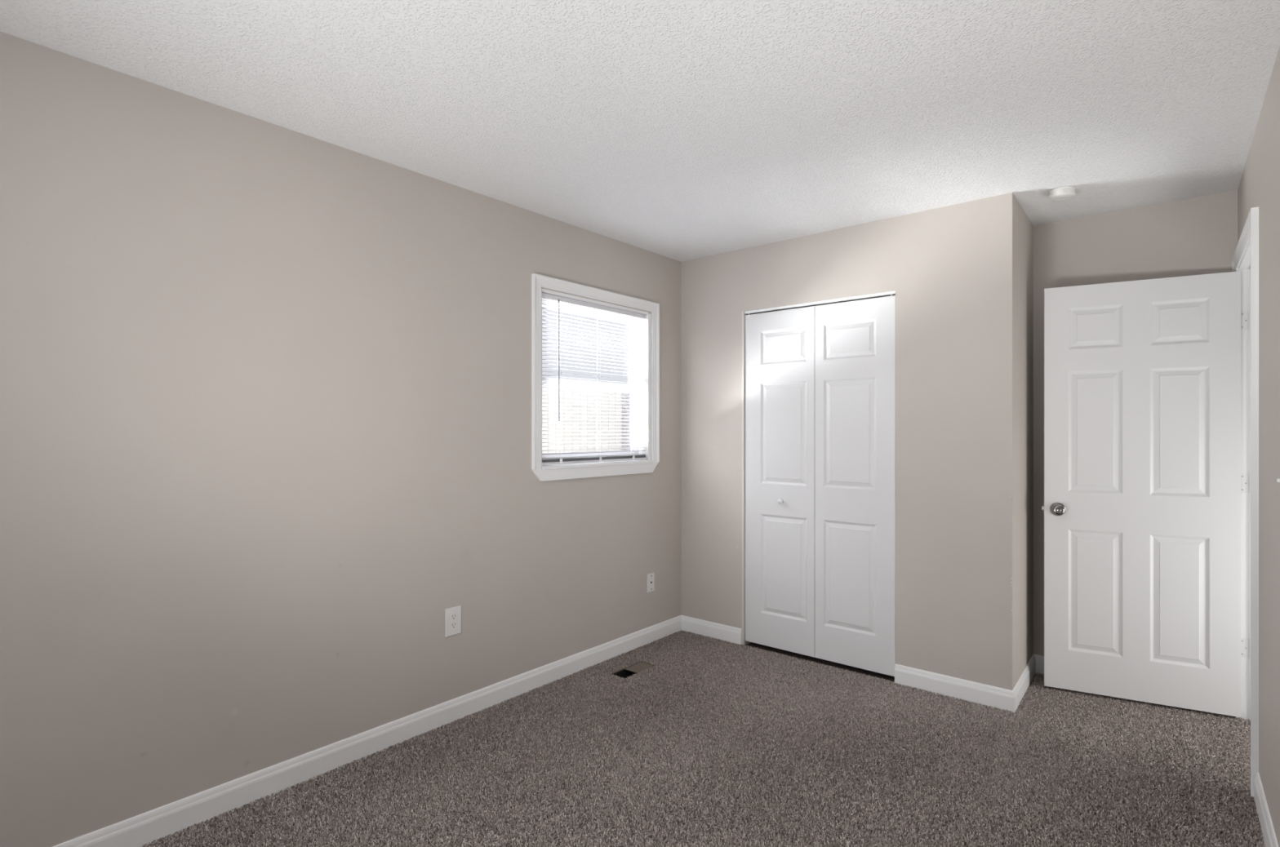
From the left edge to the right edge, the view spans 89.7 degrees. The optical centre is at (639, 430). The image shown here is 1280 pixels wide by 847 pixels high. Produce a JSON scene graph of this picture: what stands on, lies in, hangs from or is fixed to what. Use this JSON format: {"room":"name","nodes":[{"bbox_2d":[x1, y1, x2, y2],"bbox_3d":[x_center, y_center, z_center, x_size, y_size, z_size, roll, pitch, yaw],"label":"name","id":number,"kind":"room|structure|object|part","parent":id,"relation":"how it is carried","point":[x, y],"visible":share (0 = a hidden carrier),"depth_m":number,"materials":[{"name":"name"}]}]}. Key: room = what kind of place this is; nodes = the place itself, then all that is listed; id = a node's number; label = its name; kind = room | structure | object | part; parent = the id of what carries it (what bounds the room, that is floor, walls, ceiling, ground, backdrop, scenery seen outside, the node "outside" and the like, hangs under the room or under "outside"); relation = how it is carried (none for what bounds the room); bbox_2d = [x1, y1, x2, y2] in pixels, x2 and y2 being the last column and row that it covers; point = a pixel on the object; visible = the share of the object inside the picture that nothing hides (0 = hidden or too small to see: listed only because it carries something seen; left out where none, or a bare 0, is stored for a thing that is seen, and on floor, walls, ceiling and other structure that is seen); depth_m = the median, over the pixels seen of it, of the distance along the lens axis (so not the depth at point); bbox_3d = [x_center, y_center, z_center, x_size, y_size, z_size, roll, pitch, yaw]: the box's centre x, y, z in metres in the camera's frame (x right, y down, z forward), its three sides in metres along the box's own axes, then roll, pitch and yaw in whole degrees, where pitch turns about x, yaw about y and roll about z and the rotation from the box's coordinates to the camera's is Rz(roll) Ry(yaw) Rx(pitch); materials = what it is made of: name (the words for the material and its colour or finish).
{"room":"empty bedroom","nodes":[
{"label":"empty bedroom","id":0,"kind":"room"},
{"bbox_2d":[0,31,681,846],"bbox_3d":[-0.808,0.102,3.083,0.120,2.452,4.920,0,0,40],"label":"wall","id":1,"kind":"structure","parent":0,"point":[265,387],"depth_m":2.31,"materials":[{"name":"beige paint"}]},
{"bbox_2d":[53,615,681,846],"bbox_3d":[-0.992,1.276,2.760,0.013,0.104,3.950,0,0,40],"label":"baseboard","id":2,"kind":"structure","parent":1,"relation":"attached to","point":[138,831],"depth_m":2.52,"materials":[{"name":"white paint"}]},
{"bbox_2d":[444,605,461,637],"bbox_3d":[-0.851,0.868,2.932,0.008,0.127,0.082,0,0,40],"label":"wall outlet","id":3,"kind":"object","parent":1,"relation":"attached to","point":[452,615],"visible":1,"depth_m":2.93,"materials":[{"name":"white plastic"}]},
{"bbox_2d":[450,622,456,629],"bbox_3d":[-0.849,0.887,2.931,0.002,0.029,0.029,0,0,40],"label":"receptacle","id":4,"kind":"object","parent":3,"relation":"attached to","point":[453,625],"depth_m":2.93,"materials":[{"name":"grey plastic"}]},
{"bbox_2d":[450,613,456,620],"bbox_3d":[-0.849,0.849,2.931,0.002,0.029,0.029,0,0,40],"label":"receptacle","id":5,"kind":"object","parent":3,"relation":"attached to","point":[453,616],"depth_m":2.93,"materials":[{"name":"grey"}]},
{"bbox_2d":[531,273,659,481],"bbox_3d":[-0.261,-0.272,3.716,0.141,1.063,1.031,0,0,40],"label":"window","id":6,"kind":"structure","parent":1,"relation":"in","point":[581,470],"depth_m":3.77,"materials":[{"name":"white paint"}]},
{"bbox_3d":[-0.309,-0.471,3.744,0.020,0.454,0.819,0,0,40],"label":"sash","id":7,"kind":"part","parent":6,"relation":"part of","materials":[{"name":"white plastic"}]},
{"bbox_3d":[-0.289,-0.062,3.728,0.028,0.454,0.819,0,0,40],"label":"sash","id":8,"kind":"part","parent":6,"relation":"part of","materials":[{"name":"white plastic"}]},
{"bbox_3d":[-0.302,-0.270,3.739,0.040,0.909,0.871,0,0,40],"label":"frame","id":9,"kind":"part","parent":6,"relation":"part of","materials":[{"name":"white plastic"}]},
{"bbox_2d":[542,293,646,465],"bbox_3d":[-0.244,-0.271,3.690,0.038,0.902,0.859,0,0,40],"label":"window blind","id":10,"kind":"object","parent":6,"relation":"attached to","point":[546,296],"visible":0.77,"depth_m":3.63,"materials":[{"name":"white plastic"}]},
{"bbox_3d":[-0.435,-0.267,3.470,0.027,0.866,0.001,0,0,40],"label":"ladder cord","id":11,"kind":"part","parent":10,"relation":"part of","materials":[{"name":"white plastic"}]},
{"bbox_3d":[-0.248,0.172,3.693,0.026,0.013,0.859,0,0,40],"label":"rail","id":12,"kind":"part","parent":10,"relation":"part of","materials":[{"name":"white plastic"}]},
{"bbox_3d":[-0.237,-0.267,3.705,0.027,0.866,0.001,0,0,40],"label":"ladder cord","id":13,"kind":"part","parent":10,"relation":"part of","materials":[{"name":"white fabric"}]},
{"bbox_2d":[647,572,654,592],"bbox_3d":[0.069,0.949,4.026,0.007,0.116,0.071,0,0,40],"label":"cable jack","id":14,"kind":"object","parent":1,"relation":"attached to","point":[651,577],"visible":1,"depth_m":4.02,"materials":[{"name":"white plastic"}]},
{"bbox_2d":[0,0,1279,262],"bbox_3d":[0.981,-1.174,2.102,4.220,0.100,5.820,0,0,40],"label":"ceiling","id":15,"kind":"structure","parent":0,"point":[681,131],"depth_m":2.12,"materials":[{"name":"white paint"}]},
{"bbox_2d":[1048,186,1075,201],"bbox_3d":[1.969,-1.105,3.001,0.107,0.038,0.107,0,0,40],"label":"smoke detector","id":16,"kind":"object","parent":15,"relation":"attached to","point":[1064,193],"visible":1,"depth_m":2.97,"materials":[{"name":"white plastic"}]},
{"bbox_2d":[157,640,1262,846],"bbox_3d":[1.016,1.343,2.105,4.170,0.030,5.770,0,0,40],"label":"floor","id":17,"kind":"structure","parent":0,"point":[891,678],"depth_m":2.39,"materials":[{"name":"grey carpet"}]},
{"bbox_2d":[611,661,654,679],"bbox_3d":[-0.036,1.476,3.560,0.110,0.307,0.262,0,0,40],"label":"floor vent","id":18,"kind":"object","parent":17,"relation":"in","point":[641,666],"visible":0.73,"depth_m":3.59,"materials":[{"name":"black"}]},
{"bbox_3d":[-0.002,1.325,3.601,0.100,0.002,0.145,0,0,40],"label":"damper plate","id":19,"kind":"part","parent":18,"relation":"part of","materials":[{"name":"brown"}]},
{"bbox_2d":[139,630,1265,846],"bbox_3d":[0.513,1.321,2.300,2.912,0.013,3.998,0,0,40],"label":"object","id":20,"kind":"structure","parent":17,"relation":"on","point":[665,683],"depth_m":2.48,"materials":[{"name":"grey carpet"}]},
{"bbox_2d":[681,192,1033,690],"bbox_3d":[1.221,0.102,3.899,1.934,2.452,0.641,0,0,40],"label":"wall","id":21,"kind":"structure","parent":0,"point":[961,275],"depth_m":3.29,"materials":[{"name":"beige paint"}]},
{"bbox_2d":[681,615,742,644],"bbox_3d":[0.447,1.276,4.122,0.463,0.104,0.013,0,0,40],"label":"baseboard","id":22,"kind":"structure","parent":21,"relation":"attached to","point":[706,628],"depth_m":4.10,"materials":[{"name":"white paint"}]},
{"bbox_2d":[742,311,752,644],"bbox_3d":[0.670,0.295,4.014,0.016,2.066,0.112,0,0,40],"label":"door frame","id":23,"kind":"structure","parent":21,"relation":"attached to","point":[744,642],"depth_m":3.97,"materials":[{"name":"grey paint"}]},
{"bbox_2d":[744,290,895,676],"bbox_3d":[0.995,0.279,3.678,0.912,2.034,0.064,0,0,40],"label":"door","id":24,"kind":"structure","parent":21,"relation":"in","point":[820,380],"depth_m":3.65,"materials":[{"name":"white paint"}]},
{"bbox_3d":[0.831,0.415,3.796,0.031,0.031,0.034,0,0,40],"label":"knob","id":25,"kind":"part","parent":24,"relation":"part of","materials":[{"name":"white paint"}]},
{"bbox_2d":[894,664,1014,712],"bbox_3d":[1.549,1.276,3.196,0.552,0.104,0.013,0,0,40],"label":"baseboard","id":26,"kind":"structure","parent":21,"relation":"attached to","point":[1002,699],"depth_m":3.18,"materials":[{"name":"white paint"}]},
{"bbox_2d":[1012,654,1035,712],"bbox_3d":[1.957,1.276,3.272,0.013,0.104,0.654,0,0,39],"label":"baseboard","id":27,"kind":"structure","parent":21,"relation":"attached to","point":[1023,684],"depth_m":3.24,"materials":[{"name":"white paint"}]},
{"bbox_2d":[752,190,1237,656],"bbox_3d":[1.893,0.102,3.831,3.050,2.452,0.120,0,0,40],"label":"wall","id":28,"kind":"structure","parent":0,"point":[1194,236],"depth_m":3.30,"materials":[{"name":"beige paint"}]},
{"bbox_2d":[1033,653,1044,675],"bbox_3d":[2.469,1.276,3.260,0.823,0.104,0.013,0,0,40],"label":"baseboard","id":29,"kind":"structure","parent":28,"relation":"attached to","point":[1039,660],"depth_m":3.50,"materials":[{"name":"white paint"}]},
{"bbox_2d":[1237,46,1279,846],"bbox_3d":[1.313,0.102,1.111,0.115,2.452,4.791,0,0,39],"label":"wall","id":30,"kind":"structure","parent":0,"point":[1260,183],"depth_m":2.06,"materials":[{"name":"beige paint"}]},
{"bbox_2d":[1231,206,1258,799],"bbox_3d":[2.547,0.262,2.616,0.157,2.133,0.889,0,0,39],"label":"door frame","id":31,"kind":"structure","parent":30,"relation":"attached to","point":[1245,259],"depth_m":2.32,"materials":[{"name":"white paint"}]},
{"bbox_2d":[1041,271,1248,717],"bbox_3d":[2.413,0.288,3.106,0.805,2.031,0.139,0,0,29],"label":"door","id":32,"kind":"structure","parent":31,"relation":"attached to","point":[1144,482],"depth_m":3.09,"materials":[{"name":"white paint"}]},
{"bbox_3d":[2.101,0.397,3.233,0.067,0.067,0.064,0,0,29],"label":"knob","id":33,"kind":"part","parent":32,"relation":"part of","materials":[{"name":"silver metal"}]},
{"bbox_2d":[1253,772,1279,846],"bbox_3d":[1.043,1.276,0.883,0.013,0.104,3.694,0,0,39],"label":"baseboard","id":34,"kind":"structure","parent":30,"relation":"attached to","point":[1269,837],"depth_m":2.11,"materials":[{"name":"white paint"}]},
{"label":"outside","id":35,"kind":"structure","parent":0,"visible":0},
{"bbox_3d":[-4.486,1.926,9.585,13.880,0.020,26.000,0,0,40],"label":"yard","id":36,"kind":"structure","parent":35,"visible":0},
{"bbox_2d":[542,387,631,453],"bbox_3d":[0.607,0.641,10.821,0.115,2.550,7.547,0,0,40],"label":"window pane","id":37,"kind":"object","parent":36,"relation":"on","point":[625,432],"visible":0.09,"depth_m":9.23,"materials":[{"name":"white"}]},
{"bbox_3d":[-0.207,0.641,9.842,0.100,2.550,0.100,0,0,40],"label":"post","id":38,"kind":"part","parent":37,"relation":"part of","materials":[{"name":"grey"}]}
]}

